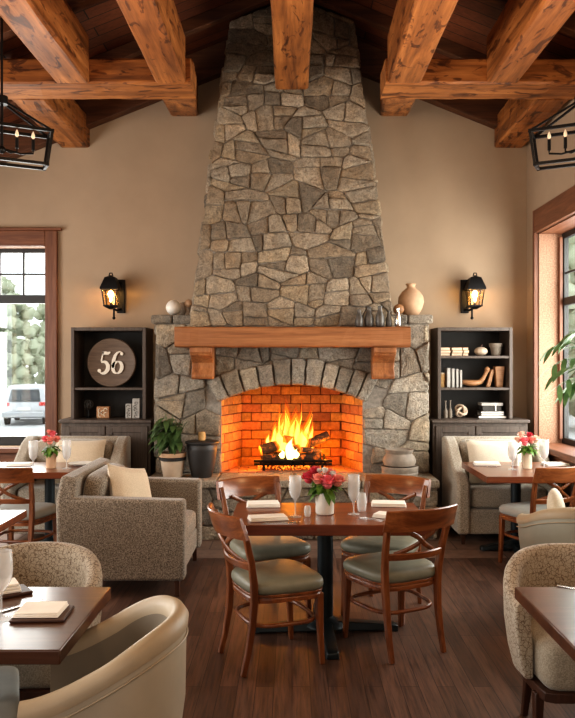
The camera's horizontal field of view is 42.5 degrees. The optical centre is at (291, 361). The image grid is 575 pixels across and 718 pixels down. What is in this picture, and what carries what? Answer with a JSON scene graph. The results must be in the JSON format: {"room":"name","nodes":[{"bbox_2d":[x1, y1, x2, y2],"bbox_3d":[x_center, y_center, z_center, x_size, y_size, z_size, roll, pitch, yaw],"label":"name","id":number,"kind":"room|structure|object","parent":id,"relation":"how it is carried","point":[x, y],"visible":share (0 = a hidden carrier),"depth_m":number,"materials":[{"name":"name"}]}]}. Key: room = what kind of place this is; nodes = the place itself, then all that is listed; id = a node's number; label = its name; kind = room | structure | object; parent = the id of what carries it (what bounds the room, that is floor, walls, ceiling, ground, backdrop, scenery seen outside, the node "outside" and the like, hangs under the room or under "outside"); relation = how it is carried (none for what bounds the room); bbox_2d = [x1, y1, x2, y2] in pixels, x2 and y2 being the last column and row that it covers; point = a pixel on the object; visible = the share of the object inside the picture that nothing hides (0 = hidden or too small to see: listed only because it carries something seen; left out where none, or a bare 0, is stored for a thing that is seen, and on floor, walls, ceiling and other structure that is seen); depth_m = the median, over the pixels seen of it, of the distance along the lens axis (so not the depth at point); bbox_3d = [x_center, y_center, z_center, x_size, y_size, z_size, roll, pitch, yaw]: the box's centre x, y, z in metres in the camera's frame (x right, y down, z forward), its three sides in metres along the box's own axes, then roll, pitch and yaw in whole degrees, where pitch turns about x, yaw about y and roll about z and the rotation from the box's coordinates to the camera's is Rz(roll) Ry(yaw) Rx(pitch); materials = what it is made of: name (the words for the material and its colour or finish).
{"room":"restaurant dining room","nodes":[
{"label":"restaurant dining room","id":0,"kind":"room"},
{"bbox_2d":[0,77,526,498],"bbox_3d":[-1.000,-1.060,8.350,7.800,5.520,0.300,0,0,0],"label":"wall","id":1,"kind":"structure","parent":0,"point":[129,204],"depth_m":8.20,"materials":[{"name":"paint"}]},
{"bbox_2d":[0,228,61,461],"bbox_3d":[-3.312,-0.160,8.295,1.535,2.640,0.410,0,0,0],"label":"window","id":2,"kind":"structure","parent":1,"relation":"in","point":[23,241],"depth_m":8.15,"materials":[{"name":"brown wood"}]},
{"bbox_2d":[12,99,89,147],"bbox_3d":[-2.416,-2.562,7.500,0.355,0.383,1.390,0,0,0],"label":"ceiling beam","id":3,"kind":"structure","parent":1,"relation":"attached to","point":[67,119],"depth_m":7.49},
{"bbox_2d":[100,273,124,319],"bbox_3d":[-1.954,-0.716,8.064,0.218,0.507,0.268,0,0,0],"label":"lantern sconce","id":4,"kind":"object","parent":1,"relation":"attached to","point":[110,283],"visible":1,"depth_m":8.02,"materials":[{"name":"black metal"}]},
{"bbox_2d":[0,39,227,162],"bbox_3d":[-2.620,-2.587,8.130,3.960,1.910,0.130,0,0,0],"label":"trim","id":5,"kind":"structure","parent":1,"relation":"attached to","point":[208,62],"depth_m":8.07,"materials":[{"name":"brown wood"}]},
{"bbox_2d":[162,59,197,115],"bbox_3d":[-1.125,-2.754,7.500,0.306,0.652,1.424,0,0,-5],"label":"ceiling beam","id":6,"kind":"structure","parent":1,"relation":"attached to","point":[176,107],"depth_m":7.47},
{"bbox_2d":[380,58,414,115],"bbox_3d":[1.065,-2.757,7.500,0.307,0.654,1.424,0,0,5],"label":"ceiling beam","id":7,"kind":"structure","parent":1,"relation":"attached to","point":[388,107],"depth_m":7.47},
{"bbox_2d":[357,40,507,128],"bbox_3d":[1.620,-2.987,8.130,1.960,1.110,0.130,0,0,0],"label":"trim","id":8,"kind":"structure","parent":1,"relation":"attached to","point":[485,112],"depth_m":8.07,"materials":[{"name":"brown wood"}]},
{"bbox_2d":[460,273,485,319],"bbox_3d":[1.974,-0.716,8.064,0.218,0.507,0.268,0,0,0],"label":"lantern sconce","id":9,"kind":"object","parent":1,"relation":"attached to","point":[475,283],"visible":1,"depth_m":8.04,"materials":[{"name":"black metal"}]},
{"bbox_2d":[494,99,568,147],"bbox_3d":[2.400,-2.561,7.500,0.328,0.385,1.390,0,0,0],"label":"ceiling beam","id":10,"kind":"structure","parent":1,"relation":"attached to","point":[517,116],"depth_m":7.49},
{"bbox_2d":[0,527,574,717],"bbox_3d":[-1.000,1.750,3.400,7.800,0.100,10.200,0,0,0],"label":"floor","id":11,"kind":"structure","parent":0,"point":[477,676],"depth_m":4.30,"materials":[{"name":"brown wood"}]},
{"bbox_2d":[0,666,18,717],"bbox_3d":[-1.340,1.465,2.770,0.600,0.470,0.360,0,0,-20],"label":"chair","id":12,"kind":"object","parent":11,"relation":"on","point":[9,675],"visible":0.98,"depth_m":2.77,"materials":[{"name":"grey fabric"}]},
{"bbox_2d":[0,510,26,531],"bbox_3d":[-2.225,1.325,4.405,1.050,0.750,0.690,0,0,0],"label":"cafe table","id":13,"kind":"object","parent":11,"relation":"on","point":[8,518],"visible":1,"depth_m":4.58,"materials":[{"name":"brown wood"}]},
{"bbox_2d":[0,467,56,544],"bbox_3d":[-2.250,1.263,6.076,0.503,0.878,0.622,0,0,8],"label":"dining chair","id":14,"kind":"object","parent":11,"relation":"on","point":[38,513],"visible":0.66,"depth_m":5.92,"materials":[{"name":"brown wood"}]},
{"bbox_2d":[0,462,81,541],"bbox_3d":[-2.325,1.325,6.700,1.050,0.750,0.680,0,0,0],"label":"cafe table","id":15,"kind":"object","parent":11,"relation":"on","point":[40,471],"visible":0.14,"depth_m":6.67,"materials":[{"name":"brown wood"}]},
{"bbox_2d":[46,451,55,468],"bbox_3d":[-2.155,0.877,6.620,0.090,0.145,0.090,0,0,0],"label":"vase","id":16,"kind":"object","parent":15,"relation":"on","point":[50,461],"visible":0.8,"depth_m":6.58,"materials":[{"name":"ceramic"}]},
{"bbox_2d":[41,430,63,457],"bbox_3d":[-2.143,0.738,6.621,0.205,0.262,0.203,0,0,28],"label":"flower bouquet","id":17,"kind":"object","parent":16,"relation":"in","point":[48,440],"visible":1,"depth_m":6.59,"materials":[{"name":"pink plant"}]},
{"bbox_2d":[0,542,101,700],"bbox_3d":[-1.244,1.302,3.449,0.720,0.799,0.605,0,0,2],"label":"tub chair","id":18,"kind":"object","parent":11,"relation":"on","point":[32,564],"visible":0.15,"depth_m":3.64,"materials":[{"name":"fabric"}]},
{"bbox_2d":[0,587,110,664],"bbox_3d":[-1.423,1.325,2.845,1.315,0.750,0.810,0,0,0],"label":"cafe table","id":19,"kind":"object","parent":11,"relation":"on","point":[35,643],"visible":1,"depth_m":2.65,"materials":[{"name":"brown wood"}]},
{"bbox_2d":[0,584,32,599],"bbox_3d":[-1.200,0.943,3.000,0.260,0.012,0.120,0,0,-38],"label":"folder","id":20,"kind":"object","parent":19,"relation":"on","point":[25,590],"visible":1,"depth_m":3.01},
{"bbox_2d":[0,578,20,594],"bbox_3d":[-1.211,0.919,3.011,0.193,0.033,0.117,0,0,-32],"label":"folded napkin","id":21,"kind":"object","parent":20,"relation":"on","point":[9,585],"visible":1,"depth_m":3.00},
{"bbox_2d":[9,605,73,622],"bbox_3d":[-0.935,0.944,2.775,0.196,0.009,0.164,0,0,-3],"label":"folder","id":22,"kind":"object","parent":19,"relation":"on","point":[66,612],"visible":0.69,"depth_m":2.70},
{"bbox_2d":[11,601,68,617],"bbox_3d":[-0.945,0.931,2.786,0.171,0.016,0.148,0,0,-1],"label":"folded napkin","id":23,"kind":"object","parent":22,"relation":"on","point":[29,609],"visible":1,"depth_m":2.76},
{"bbox_2d":[1,436,130,543],"bbox_3d":[-2.180,1.225,7.240,1.060,0.951,0.760,0,0,0],"label":"settee","id":24,"kind":"object","parent":11,"relation":"on","point":[117,450],"visible":0.27,"depth_m":7.32,"materials":[{"name":"beige fabric"}]},
{"bbox_2d":[17,480,59,503],"bbox_3d":[-2.180,1.270,7.170,0.800,0.190,0.570,0,0,0],"label":"seat cushion","id":25,"kind":"object","parent":24,"relation":"on","point":[39,485],"depth_m":6.90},
{"bbox_2d":[34,439,113,480],"bbox_3d":[-2.180,1.000,7.420,0.790,0.463,0.194,0,0,0],"label":"cushion","id":26,"kind":"object","parent":24,"relation":"on","point":[39,444],"depth_m":7.34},
{"bbox_2d":[55,439,106,483],"bbox_3d":[-2.070,0.966,7.190,0.500,0.408,0.220,0,0,-4],"label":"throw pillow","id":27,"kind":"object","parent":24,"relation":"on","point":[72,451],"visible":0.42,"depth_m":7.17,"materials":[{"name":"fabric"}]},
{"bbox_2d":[17,595,188,717],"bbox_3d":[-0.652,1.284,2.598,0.575,0.836,0.586,0,0,-7],"label":"tub chair","id":28,"kind":"object","parent":11,"relation":"on","point":[131,663],"visible":0.92,"depth_m":2.43,"materials":[{"name":"beige leather"}]},
{"bbox_2d":[59,327,157,476],"bbox_3d":[-1.942,0.667,7.935,0.965,2.065,0.520,0,0,0],"label":"tall cabinet","id":29,"kind":"object","parent":11,"relation":"on","point":[84,387],"visible":0.55,"depth_m":7.84,"materials":[{"name":"paint"}]},
{"bbox_2d":[59,416,153,422],"bbox_3d":[-1.942,0.618,7.940,0.965,0.034,0.510,0,0,0],"label":"countertop","id":30,"kind":"structure","parent":29,"relation":"on","point":[113,419],"depth_m":7.68,"materials":[{"name":"paint"}]},
{"bbox_2d":[97,406,109,417],"bbox_3d":[-2.020,0.538,7.927,0.136,0.125,0.066,0,0,0],"label":"wooden block","id":31,"kind":"object","parent":30,"relation":"on","point":[102,411],"visible":1,"depth_m":7.90,"materials":[{"name":"brown wood"}]},
{"bbox_2d":[132,398,140,417],"bbox_3d":[-1.665,0.495,7.928,0.078,0.210,0.073,0,0,0],"label":"block","id":32,"kind":"object","parent":30,"relation":"on","point":[136,402],"visible":1,"depth_m":7.89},
{"bbox_2d":[75,386,142,389],"bbox_3d":[-1.935,0.283,7.989,0.718,0.026,0.371,0,0,0],"label":"shelf","id":33,"kind":"object","parent":29,"relation":"attached to","point":[76,387],"depth_m":7.80,"materials":[{"name":"paint"}]},
{"bbox_2d":[87,338,136,386],"bbox_3d":[-1.930,0.006,7.925,0.524,0.524,0.050,0,0,0],"label":"round sign","id":34,"kind":"object","parent":29,"relation":"on","point":[111,362],"visible":1,"depth_m":7.91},
{"bbox_2d":[56,457,201,596],"bbox_3d":[-1.240,1.261,5.860,0.930,0.879,1.080,0,0,0],"label":"armchair","id":35,"kind":"object","parent":11,"relation":"on","point":[154,538],"visible":0.87,"depth_m":5.32,"materials":[{"name":"brown fabric"}]},
{"bbox_2d":[83,463,125,495],"bbox_3d":[-1.490,1.040,5.860,0.216,0.406,0.790,0,0,0],"label":"cushion","id":36,"kind":"object","parent":35,"relation":"on","point":[95,475],"depth_m":5.54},
{"bbox_2d":[107,463,151,496],"bbox_3d":[-1.240,1.012,5.700,0.252,0.489,0.496,0,0,32],"label":"throw pillow","id":37,"kind":"object","parent":35,"relation":"on","point":[125,482],"visible":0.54,"depth_m":5.61,"materials":[{"name":"fabric"}]},
{"bbox_2d":[186,509,195,542],"bbox_3d":[-1.195,1.315,5.860,0.800,0.170,0.790,0,0,0],"label":"seat cushion","id":38,"kind":"object","parent":35,"relation":"on","point":[190,513],"depth_m":5.92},
{"bbox_2d":[216,476,310,617],"bbox_3d":[-0.201,1.263,5.051,0.503,0.878,0.622,0,0,-28],"label":"dining chair","id":39,"kind":"object","parent":11,"relation":"on","point":[264,548],"visible":0.53,"depth_m":5.00,"materials":[{"name":"brown wood"}]},
{"bbox_2d":[207,502,324,677],"bbox_3d":[-0.168,1.263,4.240,0.622,0.878,0.503,0,0,-25],"label":"dining chair","id":40,"kind":"object","parent":11,"relation":"on","point":[289,581],"visible":1,"depth_m":4.10,"materials":[{"name":"brown wood"}]},
{"bbox_2d":[150,6,439,539],"bbox_3d":[0.000,-1.030,7.613,2.861,5.461,1.166,0,0,0],"label":"stone fireplace","id":41,"kind":"object","parent":11,"relation":"on","point":[290,245],"depth_m":7.51,"materials":[{"name":"grey stone"}]},
{"bbox_2d":[147,413,186,477],"bbox_3d":[-1.215,0.807,7.215,0.378,0.638,0.478,0,0,-16],"label":"potted plant","id":42,"kind":"object","parent":41,"relation":"on","point":[172,460],"visible":0.99,"depth_m":7.14,"materials":[{"name":"green plant"}]},
{"bbox_2d":[166,300,180,314],"bbox_3d":[-1.235,-0.567,7.720,0.160,0.160,0.160,0,0,0],"label":"ball ornament","id":43,"kind":"object","parent":41,"relation":"on","point":[173,307],"visible":0.93,"depth_m":7.66,"materials":[{"name":"white ceramic"}]},
{"bbox_2d":[185,432,218,477],"bbox_3d":[-0.885,0.905,7.270,0.328,0.442,0.328,0,0,0],"label":"urn","id":44,"kind":"object","parent":41,"relation":"on","point":[201,452],"visible":1,"depth_m":7.16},
{"bbox_2d":[261,451,306,459],"bbox_3d":[-0.035,0.984,7.811,0.593,0.140,0.129,0,0,-2],"label":"log","id":45,"kind":"object","parent":41,"relation":"on","point":[276,452],"visible":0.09,"depth_m":7.76,"materials":[{"name":"brown wood"}]},
{"bbox_2d":[292,431,329,452],"bbox_3d":[0.201,0.844,7.739,0.407,0.234,0.105,0,0,-15],"label":"log","id":46,"kind":"object","parent":45,"relation":"on","point":[323,437],"visible":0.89,"depth_m":7.71,"materials":[{"name":"brown wood"}]},
{"bbox_2d":[266,426,312,458],"bbox_3d":[-0.018,0.670,7.709,0.516,0.660,0.263,0,0,-7],"label":"fire","id":47,"kind":"object","parent":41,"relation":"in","point":[300,439],"visible":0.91,"depth_m":7.68,"materials":[{"name":"yellow"}]},
{"bbox_2d":[257,466,324,470],"bbox_3d":[-0.013,1.098,7.816,0.718,0.073,0.344,0,0,0],"label":"embers","id":48,"kind":"object","parent":41,"relation":"on","point":[282,468],"visible":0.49,"depth_m":7.69},
{"bbox_2d":[263,453,320,459],"bbox_3d":[0.000,0.997,7.669,0.602,0.113,0.099,0,0,-1],"label":"log","id":49,"kind":"object","parent":41,"relation":"on","point":[306,456],"visible":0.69,"depth_m":7.63,"materials":[{"name":"brown wood"}]},
{"bbox_2d":[259,441,286,454],"bbox_3d":[-0.176,0.878,7.750,0.352,0.188,0.122,0,0,-18],"label":"log","id":50,"kind":"object","parent":49,"relation":"on","point":[273,446],"visible":0.73,"depth_m":7.68,"materials":[{"name":"brown wood"}]},
{"bbox_2d":[174,327,410,347],"bbox_3d":[0.005,-0.243,7.320,2.280,0.201,0.366,0,0,0],"label":"mantel shelf","id":51,"kind":"object","parent":41,"relation":"attached to","point":[184,337],"depth_m":7.14,"materials":[{"name":"brown wood"}]},
{"bbox_2d":[364,307,373,326],"bbox_3d":[0.760,-0.446,7.300,0.096,0.200,0.094,0,0,0],"label":"flask","id":52,"kind":"object","parent":41,"relation":"on","point":[368,319],"visible":1,"depth_m":7.27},
{"bbox_2d":[376,306,384,326],"bbox_3d":[0.865,-0.448,7.270,0.088,0.205,0.087,0,0,0],"label":"flask","id":53,"kind":"object","parent":41,"relation":"on","point":[380,320],"visible":1,"depth_m":7.24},
{"bbox_2d":[381,464,417,476],"bbox_3d":[1.055,1.071,7.240,0.360,0.112,0.360,0,0,0],"label":"stone basin","id":54,"kind":"object","parent":41,"relation":"on","point":[409,471],"visible":0.61,"depth_m":7.09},
{"bbox_2d":[383,448,415,467],"bbox_3d":[1.050,0.933,7.240,0.326,0.162,0.326,0,0,0],"label":"crock","id":55,"kind":"object","parent":54,"relation":"on","point":[395,457],"visible":1,"depth_m":7.12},
{"bbox_2d":[398,283,423,315],"bbox_3d":[1.250,-0.655,7.780,0.270,0.336,0.270,0,0,0],"label":"clay jar","id":56,"kind":"object","parent":41,"relation":"on","point":[412,300],"visible":0.91,"depth_m":7.69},
{"bbox_2d":[233,503,431,659],"bbox_3d":[0.225,1.325,4.680,1.190,0.750,0.922,0,0,0],"label":"dining table","id":57,"kind":"object","parent":11,"relation":"on","point":[346,520],"visible":0.72,"depth_m":4.62,"materials":[{"name":"brown wood"}]},
{"bbox_2d":[246,500,279,507],"bbox_3d":[-0.190,0.938,4.891,0.224,0.021,0.157,0,0,-4],"label":"folded napkin","id":58,"kind":"object","parent":57,"relation":"on","point":[250,503],"visible":1,"depth_m":4.83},
{"bbox_2d":[247,513,288,521],"bbox_3d":[-0.145,0.938,4.461,0.237,0.021,0.123,0,0,-12],"label":"folded napkin","id":59,"kind":"object","parent":57,"relation":"on","point":[277,516],"visible":1,"depth_m":4.43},
{"bbox_2d":[315,494,333,514],"bbox_3d":[0.205,0.882,4.630,0.116,0.135,0.116,0,0,0],"label":"vase","id":60,"kind":"object","parent":57,"relation":"on","point":[322,507],"visible":0.77,"depth_m":4.58,"materials":[{"name":"white ceramic"}]},
{"bbox_2d":[301,466,345,505],"bbox_3d":[0.199,0.775,4.628,0.232,0.231,0.251,0,0,-44],"label":"flower bouquet","id":61,"kind":"object","parent":60,"relation":"in","point":[326,483],"visible":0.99,"depth_m":4.59,"materials":[{"name":"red plant"}]},
{"bbox_2d":[371,500,405,507],"bbox_3d":[0.640,0.938,4.901,0.234,0.021,0.148,0,0,5],"label":"folded napkin","id":62,"kind":"object","parent":57,"relation":"on","point":[375,503],"visible":1,"depth_m":4.85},
{"bbox_2d":[341,474,430,624],"bbox_3d":[0.654,1.263,5.127,0.503,0.878,0.622,0,0,27],"label":"dining chair","id":63,"kind":"object","parent":11,"relation":"on","point":[412,486],"visible":0.4,"depth_m":5.20,"materials":[{"name":"brown wood"}]},
{"bbox_2d":[342,504,457,663],"bbox_3d":[0.638,1.263,4.418,0.503,0.878,0.622,0,0,-27],"label":"dining chair","id":64,"kind":"object","parent":11,"relation":"on","point":[386,571],"visible":1,"depth_m":4.29,"materials":[{"name":"brown wood"}]},
{"bbox_2d":[428,327,529,507],"bbox_3d":[1.965,0.667,7.935,1.020,2.065,0.520,0,0,0],"label":"tall cabinet","id":65,"kind":"object","parent":11,"relation":"on","point":[472,366],"visible":0.52,"depth_m":7.86,"materials":[{"name":"paint"}]},
{"bbox_2d":[441,386,508,389],"bbox_3d":[1.930,0.283,7.989,0.718,0.026,0.371,0,0,0],"label":"shelf","id":66,"kind":"object","parent":65,"relation":"attached to","point":[463,387],"depth_m":7.80,"materials":[{"name":"paint"}]},
{"bbox_2d":[441,356,508,357],"bbox_3d":[1.930,-0.052,7.989,0.718,0.026,0.371,0,0,0],"label":"shelf","id":67,"kind":"object","parent":65,"relation":"attached to","point":[441,356],"depth_m":7.80,"materials":[{"name":"paint"}]},
{"bbox_2d":[462,367,489,385],"bbox_3d":[1.975,0.155,7.940,0.300,0.212,0.124,0,0,0],"label":"sculpture","id":68,"kind":"object","parent":65,"relation":"on","point":[487,369],"visible":1,"depth_m":7.91,"materials":[{"name":"brown wood"}]},
{"bbox_2d":[429,416,529,422],"bbox_3d":[1.965,0.618,7.940,1.020,0.034,0.510,0,0,0],"label":"countertop","id":69,"kind":"structure","parent":65,"relation":"on","point":[464,419],"depth_m":7.68,"materials":[{"name":"paint"}]},
{"bbox_2d":[475,415,506,418],"bbox_3d":[2.130,0.586,7.944,0.300,0.030,0.172,0,0,0],"label":"book","id":70,"kind":"object","parent":69,"relation":"on","point":[476,416],"visible":0.87,"depth_m":7.86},
{"bbox_2d":[477,412,503,415],"bbox_3d":[2.130,0.558,7.944,0.240,0.026,0.172,0,0,0],"label":"book","id":71,"kind":"object","parent":70,"relation":"on","point":[481,414],"visible":0.88,"depth_m":7.86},
{"bbox_2d":[477,410,503,412],"bbox_3d":[2.130,0.534,7.944,0.250,0.022,0.172,0,0,0],"label":"book","id":72,"kind":"object","parent":71,"relation":"on","point":[478,411],"visible":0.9,"depth_m":7.86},
{"bbox_2d":[478,402,502,410],"bbox_3d":[2.130,0.478,7.949,0.230,0.088,0.162,0,0,0],"label":"lidded box","id":73,"kind":"object","parent":72,"relation":"on","point":[483,406],"visible":1,"depth_m":7.88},
{"bbox_2d":[489,343,502,355],"bbox_3d":[2.190,-0.134,7.950,0.148,0.136,0.148,0,0,0],"label":"plant pot","id":74,"kind":"object","parent":65,"relation":"on","point":[495,348],"visible":1,"depth_m":7.90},
{"bbox_2d":[493,366,504,386],"bbox_3d":[2.222,0.159,7.950,0.100,0.222,0.100,0,0,0],"label":"wooden vase","id":75,"kind":"object","parent":65,"relation":"on","point":[498,370],"visible":0.94,"depth_m":7.91,"materials":[{"name":"brown wood"}]},
{"bbox_2d":[442,436,562,543],"bbox_3d":[2.020,1.225,7.220,0.980,0.951,0.760,0,0,0],"label":"settee","id":76,"kind":"object","parent":11,"relation":"on","point":[477,512],"visible":0.44,"depth_m":6.90,"materials":[{"name":"beige fabric"}]},
{"bbox_2d":[459,439,529,477],"bbox_3d":[2.020,1.000,7.400,0.710,0.463,0.194,0,0,0],"label":"cushion","id":77,"kind":"object","parent":76,"relation":"on","point":[463,450],"depth_m":7.33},
{"bbox_2d":[466,440,525,483],"bbox_3d":[1.970,0.966,7.170,0.540,0.408,0.220,0,0,3],"label":"throw pillow","id":78,"kind":"object","parent":76,"relation":"on","point":[500,451],"visible":0.45,"depth_m":7.15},
{"bbox_2d":[470,483,545,507],"bbox_3d":[2.020,1.270,7.150,0.720,0.190,0.570,0,0,0],"label":"seat cushion","id":79,"kind":"object","parent":76,"relation":"on","point":[482,495],"depth_m":6.87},
{"bbox_2d":[462,462,574,552],"bbox_3d":[2.085,1.325,6.575,0.950,0.750,0.910,0,0,0],"label":"cafe table","id":80,"kind":"object","parent":11,"relation":"on","point":[505,473],"visible":0.53,"depth_m":6.60,"materials":[{"name":"brown wood"}]},
{"bbox_2d":[473,461,500,465],"bbox_3d":[1.800,0.938,6.841,0.241,0.021,0.155,0,0,8],"label":"folded napkin","id":81,"kind":"object","parent":80,"relation":"on","point":[478,463],"visible":1,"depth_m":6.78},
{"bbox_2d":[511,449,518,465],"bbox_3d":[2.040,0.873,6.770,0.066,0.152,0.066,0,0,0],"label":"drinking glass","id":82,"kind":"object","parent":80,"relation":"on","point":[514,459],"visible":0.92,"depth_m":6.75,"materials":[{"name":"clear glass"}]},
{"bbox_2d":[523,452,531,468],"bbox_3d":[2.100,0.874,6.600,0.080,0.150,0.080,0,0,0],"label":"vase","id":83,"kind":"object","parent":80,"relation":"on","point":[527,458],"visible":0.83,"depth_m":6.57,"materials":[{"name":"beige ceramic"}]},
{"bbox_2d":[513,431,539,455],"bbox_3d":[2.103,0.738,6.598,0.219,0.235,0.205,0,0,-39],"label":"flower bouquet","id":84,"kind":"object","parent":83,"relation":"in","point":[532,439],"visible":1,"depth_m":6.57,"materials":[{"name":"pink plant"}]},
{"bbox_2d":[498,466,574,562],"bbox_3d":[2.056,1.263,6.090,0.503,0.878,0.622,0,0,-20],"label":"dining chair","id":85,"kind":"object","parent":11,"relation":"on","point":[509,511],"visible":0.52,"depth_m":5.90,"materials":[{"name":"brown wood"}]},
{"bbox_2d":[503,543,574,717],"bbox_3d":[1.342,1.302,3.423,0.740,0.799,0.594,0,0,-4],"label":"tub chair","id":86,"kind":"object","parent":11,"relation":"on","point":[547,671],"visible":0.71,"depth_m":3.30,"materials":[{"name":"fabric"}]},
{"bbox_2d":[515,587,574,661],"bbox_3d":[1.520,1.325,2.785,1.160,0.750,0.690,0,0,0],"label":"cafe table","id":87,"kind":"object","parent":11,"relation":"on","point":[553,608],"visible":1,"depth_m":2.85,"materials":[{"name":"brown wood"}]},
{"bbox_2d":[516,507,574,549],"bbox_3d":[1.921,1.299,4.823,0.756,0.806,0.622,0,0,-2],"label":"tub chair","id":88,"kind":"object","parent":11,"relation":"on","point":[551,525],"visible":0.52,"depth_m":4.67,"materials":[{"name":"beige leather"}]},
{"bbox_2d":[547,488,564,508],"bbox_3d":[1.745,1.030,4.860,0.130,0.396,0.190,0,0,28],"label":"throw pillow","id":89,"kind":"object","parent":88,"relation":"on","point":[554,499],"visible":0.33,"depth_m":4.81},
{"bbox_2d":[0,0,574,128],"bbox_3d":[-1.000,-2.880,3.400,7.800,2.080,10.200,0,0,0],"label":"ceiling","id":90,"kind":"structure","parent":0,"point":[470,23],"depth_m":7.04,"materials":[{"name":"brown wood"}]},
{"bbox_2d":[0,17,53,170],"bbox_3d":[-2.235,-2.289,5.700,0.744,1.512,0.224,0,0,-27],"label":"lantern chandelier","id":91,"kind":"object","parent":90,"relation":"hanging from","point":[3,98],"visible":1,"depth_m":5.74,"materials":[{"name":"black metal"}]},
{"bbox_2d":[0,0,102,40],"bbox_3d":[-2.370,-2.782,6.150,4.460,1.920,0.100,0,0,0],"label":"trim","id":92,"kind":"structure","parent":90,"relation":"attached to","point":[75,5],"depth_m":6.12,"materials":[{"name":"brown wood"}]},
{"bbox_2d":[0,58,195,99],"bbox_3d":[-1.840,-2.520,6.600,1.920,0.228,0.408,0,0,0],"label":"tie beam","id":93,"kind":"structure","parent":90,"relation":"attached to","point":[116,78],"depth_m":6.43,"materials":[{"name":"wood"}]},
{"bbox_2d":[0,0,88,83],"bbox_3d":[-1.900,-2.620,2.447,0.298,0.428,7.895,0,0,0],"label":"ceiling beam","id":94,"kind":"structure","parent":93,"relation":"attached to","point":[51,31],"depth_m":5.66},
{"bbox_2d":[116,0,185,82],"bbox_3d":[-1.050,-2.620,2.447,0.268,0.428,7.895,0,0,0],"label":"ceiling beam","id":95,"kind":"structure","parent":93,"relation":"attached to","point":[155,25],"depth_m":5.61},
{"bbox_2d":[3,0,270,109],"bbox_3d":[-2.370,-2.787,7.350,4.460,1.910,0.090,0,0,0],"label":"trim","id":96,"kind":"structure","parent":90,"relation":"attached to","point":[235,8],"depth_m":7.30,"materials":[{"name":"brown wood"}]},
{"bbox_2d":[313,0,486,58],"bbox_3d":[1.370,-3.187,7.350,2.460,1.110,0.090,0,0,0],"label":"trim","id":97,"kind":"structure","parent":90,"relation":"attached to","point":[348,8],"depth_m":7.30,"materials":[{"name":"brown wood"}]},
{"bbox_2d":[481,0,574,37],"bbox_3d":[1.370,-3.182,6.150,2.460,1.120,0.100,0,0,0],"label":"trim","id":98,"kind":"structure","parent":90,"relation":"attached to","point":[568,28],"depth_m":6.12,"materials":[{"name":"brown wood"}]},
{"bbox_2d":[528,97,574,170],"bbox_3d":[2.222,-2.289,5.700,0.744,1.512,0.224,0,0,27],"label":"lantern chandelier","id":99,"kind":"object","parent":90,"relation":"hanging from","point":[532,136],"visible":1,"depth_m":5.76,"materials":[{"name":"black metal"}]},
{"bbox_2d":[527,99,574,506],"bbox_3d":[2.750,-0.540,3.350,0.300,4.480,9.700,0,0,0],"label":"wall","id":100,"kind":"structure","parent":0,"point":[543,186],"depth_m":7.71,"materials":[{"name":"paint"}]},
{"bbox_2d":[380,58,574,99],"bbox_3d":[1.704,-2.520,6.600,1.788,0.228,0.408,0,0,0],"label":"tie beam","id":101,"kind":"structure","parent":100,"relation":"attached to","point":[443,78],"depth_m":6.43,"materials":[{"name":"wood"}]},
{"bbox_2d":[387,0,457,82],"bbox_3d":[0.970,-2.620,2.447,0.298,0.427,7.895,0,0,0],"label":"ceiling beam","id":102,"kind":"structure","parent":101,"relation":"attached to","point":[417,27],"depth_m":5.58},
{"bbox_2d":[487,0,574,82],"bbox_3d":[1.820,-2.620,2.447,0.278,0.428,7.895,0,0,0],"label":"ceiling beam","id":103,"kind":"structure","parent":101,"relation":"attached to","point":[523,29],"depth_m":5.65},
{"bbox_2d":[533,185,574,483],"bbox_3d":[2.708,-0.240,6.180,0.365,2.720,3.360,0,0,0],"label":"window","id":104,"kind":"structure","parent":100,"relation":"in","point":[555,300],"depth_m":7.79,"materials":[{"name":"brown wood"}]},
{"bbox_2d":[538,330,574,407],"bbox_3d":[2.423,0.279,6.107,0.829,1.137,0.902,0,0,0],"label":"potted palm","id":105,"kind":"object","parent":104,"relation":"on","point":[569,391],"visible":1,"depth_m":6.13,"materials":[{"name":"plant"}]},
{"bbox_3d":[-1.000,-1.050,-1.600,7.800,5.500,0.200,0,0,0],"label":"wall","id":106,"kind":"structure","parent":0,"visible":0},
{"bbox_2d":[270,0,313,89],"bbox_3d":[0.000,-3.210,3.000,0.338,0.908,9.000,0,0,0],"label":"ceiling beam","id":107,"kind":"structure","parent":106,"relation":"attached to","point":[292,20],"depth_m":6.37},
{"label":"outside","id":108,"kind":"structure","parent":0,"visible":0},
{"bbox_2d":[0,403,574,438],"bbox_3d":[-10.000,2.875,41.755,100.000,0.250,66.490,0,0,0],"label":"ground","id":109,"kind":"structure","parent":108,"point":[24,426],"depth_m":31.07,"materials":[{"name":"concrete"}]},
{"bbox_2d":[0,276,44,402],"bbox_3d":[-19.792,-1.546,50.154,6.011,8.604,4.363,0,0,-19],"label":"tree","id":110,"kind":"object","parent":109,"relation":"on","point":[14,318],"visible":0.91,"depth_m":49.58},
{"bbox_2d":[2,384,44,424],"bbox_3d":[-11.998,1.869,33.990,1.800,1.762,4.420,0,0,-12],"label":"car","id":111,"kind":"object","parent":109,"relation":"on","point":[20,400],"visible":0.76,"depth_m":32.06,"materials":[{"name":"silver metal"}]},
{"bbox_2d":[22,304,44,383],"bbox_3d":[-21.534,-1.630,65.916,6.816,8.774,4.512,0,0,0],"label":"tree","id":112,"kind":"object","parent":109,"relation":"on","point":[39,315],"visible":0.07,"depth_m":65.13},
{"bbox_2d":[34,331,44,383],"bbox_3d":[-16.164,-1.306,53.947,5.594,8.123,3.756,0,0,0],"label":"tree","id":113,"kind":"object","parent":109,"relation":"on","point":[40,378],"visible":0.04,"depth_m":53.92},
{"bbox_2d":[569,236,574,416],"bbox_3d":[12.010,-1.974,29.899,8.236,9.464,5.241,0,0,-10],"label":"tree","id":114,"kind":"object","parent":109,"relation":"on","point":[572,239],"visible":0.13,"depth_m":28.81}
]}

